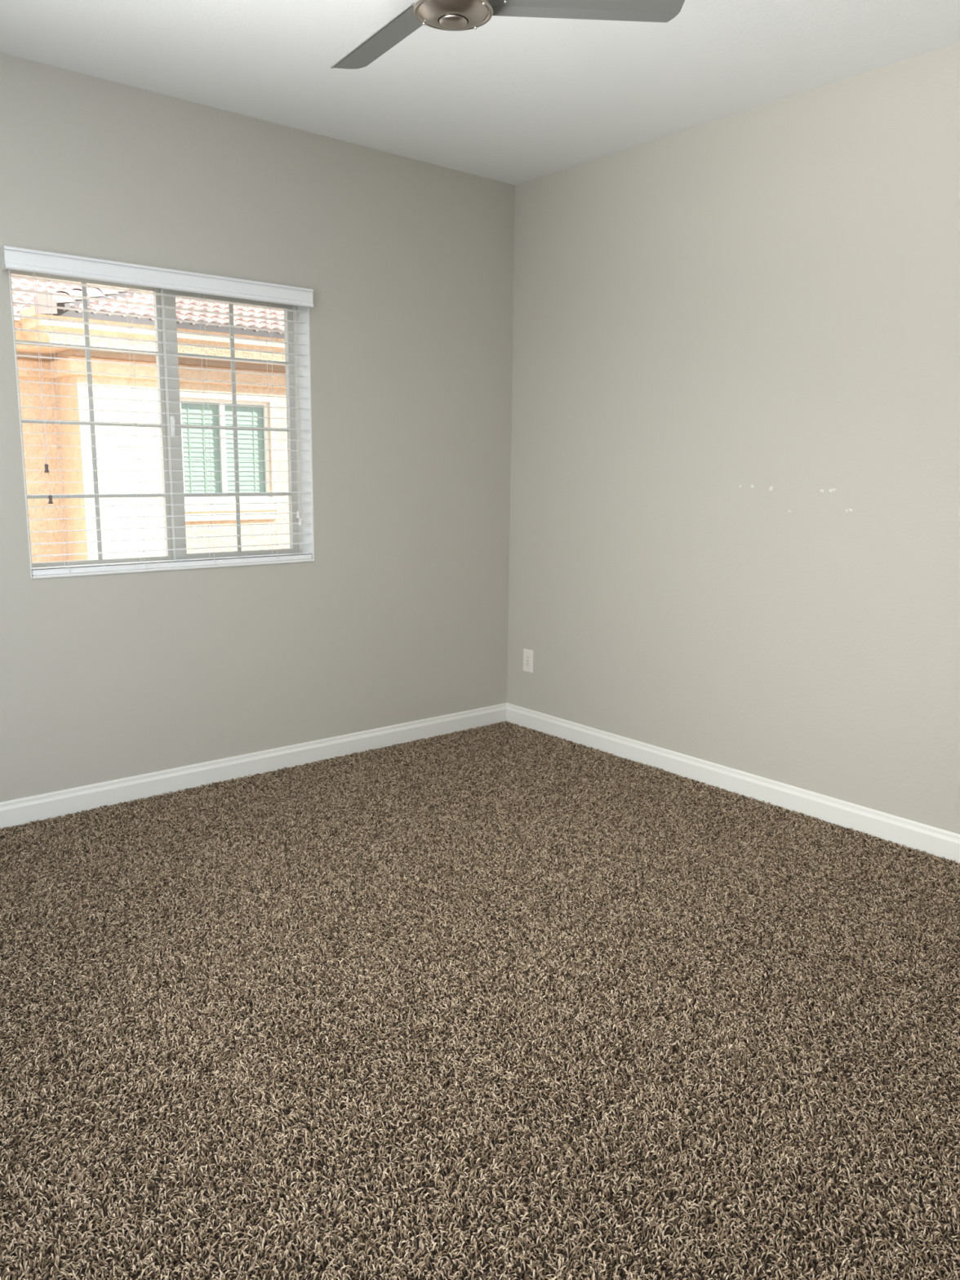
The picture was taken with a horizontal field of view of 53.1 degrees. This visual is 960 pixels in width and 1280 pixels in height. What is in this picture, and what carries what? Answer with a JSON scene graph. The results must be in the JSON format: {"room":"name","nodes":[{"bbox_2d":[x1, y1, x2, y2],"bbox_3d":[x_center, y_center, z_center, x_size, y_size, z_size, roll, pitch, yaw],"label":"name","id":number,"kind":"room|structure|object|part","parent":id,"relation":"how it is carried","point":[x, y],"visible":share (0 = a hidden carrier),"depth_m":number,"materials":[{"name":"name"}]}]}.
{"room":"empty bedroom","nodes":[
{"label":"empty bedroom","id":0,"kind":"room"},
{"bbox_2d":[0,52,515,802],"bbox_3d":[-1.353,-0.720,3.898,3.800,2.755,0.170,-8,13,-39],"label":"wall","id":1,"kind":"structure","parent":0,"point":[399,615],"depth_m":4.21,"materials":[{"name":"grey paint"}]},
{"bbox_2d":[8,269,314,578],"bbox_3d":[-1.262,-0.879,3.939,1.210,1.166,0.176,-8,13,-39],"label":"window","id":2,"kind":"structure","parent":1,"relation":"in","point":[306,464],"depth_m":4.03,"materials":[{"name":"white"}]},
{"bbox_3d":[-1.519,-0.856,3.814,0.588,1.104,0.026,-8,13,-39],"label":"sash","id":3,"kind":"part","parent":2,"relation":"part of","materials":[{"name":"grey"}]},
{"bbox_2d":[0,245,313,575],"bbox_3d":[-1.224,-0.874,3.870,1.224,1.162,0.114,-8,13,-39],"label":"window blind","id":4,"kind":"object","parent":2,"relation":"attached to","point":[14,258],"visible":0.96,"depth_m":3.79,"materials":[{"name":"white plastic"}]},
{"bbox_3d":[-1.609,-0.995,3.511,0.002,0.696,0.002,-1,10,-10],"label":"pull cord","id":5,"kind":"part","parent":4,"relation":"part of","materials":[{"name":"white plastic"}]},
{"bbox_3d":[-1.604,-0.939,3.526,0.002,0.811,0.002,-8,13,-39],"label":"pull cord","id":6,"kind":"part","parent":4,"relation":"part of","materials":[{"name":"white plastic"}]},
{"bbox_3d":[-1.235,-0.318,4.001,1.194,0.020,0.047,-8,13,-39],"label":"rail","id":7,"kind":"part","parent":4,"relation":"part of","materials":[{"name":"white plastic"}]},
{"bbox_3d":[-0.804,-1.010,4.191,0.002,0.892,0.002,-1,10,-10],"label":"pull cord","id":8,"kind":"part","parent":4,"relation":"part of","materials":[{"name":"white plastic"}]},
{"bbox_3d":[-0.796,-0.995,4.200,0.002,0.924,0.002,4,11,20],"label":"pull cord","id":9,"kind":"part","parent":4,"relation":"part of","materials":[{"name":"white plastic"}]},
{"bbox_3d":[-1.268,-0.310,4.042,1.202,0.010,0.176,-8,13,-39],"label":"sill","id":10,"kind":"part","parent":2,"relation":"part of","materials":[{"name":"white"}]},
{"bbox_3d":[-1.061,-0.908,4.150,0.588,1.112,0.030,-8,13,-39],"label":"sash","id":11,"kind":"part","parent":2,"relation":"part of","materials":[{"name":"grey plastic"}]},
{"bbox_2d":[0,702,506,828],"bbox_3d":[-1.308,0.597,4.065,3.800,0.104,0.012,-8,13,-39],"label":"baseboard","id":12,"kind":"structure","parent":1,"relation":"attached to","point":[22,811],"depth_m":4.23,"materials":[{"name":"white wood"}]},
{"bbox_2d":[0,0,959,185],"bbox_3d":[0.092,-1.815,1.955,4.140,0.120,4.640,-8,13,-39],"label":"ceiling","id":13,"kind":"structure","parent":0,"point":[514,100],"depth_m":3.33,"materials":[{"name":"white paint"}]},
{"bbox_2d":[330,0,684,69],"bbox_3d":[-0.147,-1.662,2.365,1.007,0.330,0.919,-8,13,-39],"label":"ceiling fan","id":14,"kind":"object","parent":13,"relation":"hanging from","point":[442,15],"visible":1,"depth_m":2.38,"materials":[{"name":"silver metal"}]},
{"bbox_3d":[-0.256,-1.603,2.569,0.111,0.030,0.486,-6,12,-33],"label":"blade","id":15,"kind":"part","parent":14,"relation":"part of","materials":[{"name":"grey"}]},
{"bbox_3d":[0.257,-1.558,2.348,0.486,0.030,0.111,0,10,-4],"label":"blade","id":16,"kind":"part","parent":14,"relation":"part of","materials":[{"name":"grey"}]},
{"bbox_2d":[0,724,959,1279],"bbox_3d":[0.063,1.004,2.465,4.140,0.100,4.640,-8,13,-39],"label":"floor","id":17,"kind":"structure","parent":0,"point":[528,1193],"depth_m":2.09,"materials":[{"name":"brown carpet"}]},
{"bbox_2d":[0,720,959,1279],"bbox_3d":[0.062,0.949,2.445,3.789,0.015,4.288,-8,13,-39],"label":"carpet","id":18,"kind":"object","parent":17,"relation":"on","point":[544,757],"visible":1,"depth_m":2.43,"materials":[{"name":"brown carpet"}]},
{"bbox_2d":[506,42,959,834],"bbox_3d":[1.602,-0.611,3.464,0.171,2.755,4.640,-8,13,-39],"label":"wall","id":19,"kind":"structure","parent":0,"point":[735,525],"depth_m":3.88,"materials":[{"name":"grey paint"}]},
{"bbox_2d":[523,648,533,672],"bbox_3d":[0.255,0.110,5.083,0.009,0.121,0.079,-8,13,-39],"label":"wall outlet","id":20,"kind":"object","parent":19,"relation":"attached to","point":[528,655],"visible":1,"depth_m":5.08,"materials":[{"name":"white plastic"}]},
{"bbox_2d":[525,653,530,667],"bbox_3d":[0.254,0.110,5.082,0.004,0.067,0.033,-8,13,-39],"label":"receptacle","id":21,"kind":"object","parent":20,"relation":"attached to","point":[527,655],"depth_m":5.08,"materials":[{"name":"grey plastic"}]},
{"bbox_2d":[506,702,959,863],"bbox_3d":[1.519,0.703,3.642,0.012,0.104,4.300,-8,13,-39],"label":"baseboard","id":22,"kind":"structure","parent":19,"relation":"attached to","point":[940,842],"depth_m":4.05,"materials":[{"name":"white"}]},
{"label":"outside","id":23,"kind":"structure","parent":0,"visible":0},
{"bbox_3d":[-2.797,-0.027,8.780,18.000,0.100,8.810,-8,13,-39],"label":"ground","id":24,"kind":"structure","parent":23,"visible":0},
{"bbox_2d":[11,274,289,562],"bbox_3d":[-4.905,-3.144,12.413,14.010,4.701,5.690,-8,13,-39],"label":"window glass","id":25,"kind":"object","parent":24,"relation":"on","point":[197,473],"visible":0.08,"depth_m":10.79,"materials":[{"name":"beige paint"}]},
{"bbox_3d":[-3.590,-3.303,10.778,14.000,0.260,1.140,-8,13,-39],"label":"cornice","id":26,"kind":"part","parent":25,"relation":"part of","materials":[{"name":"beige paint"}]},
{"bbox_2d":[181,401,265,493],"bbox_3d":[-3.054,-2.279,11.439,1.134,1.121,0.018,-8,13,-39],"label":"blind","id":27,"kind":"object","parent":25,"relation":"hanging from","point":[197,473],"depth_m":11.42,"materials":[{"name":"green"}]},
{"bbox_3d":[-2.999,-1.565,11.476,1.320,0.265,0.100,-8,13,-39],"label":"window sill","id":28,"kind":"part","parent":25,"relation":"part of","materials":[{"name":"beige paint"}]}
]}

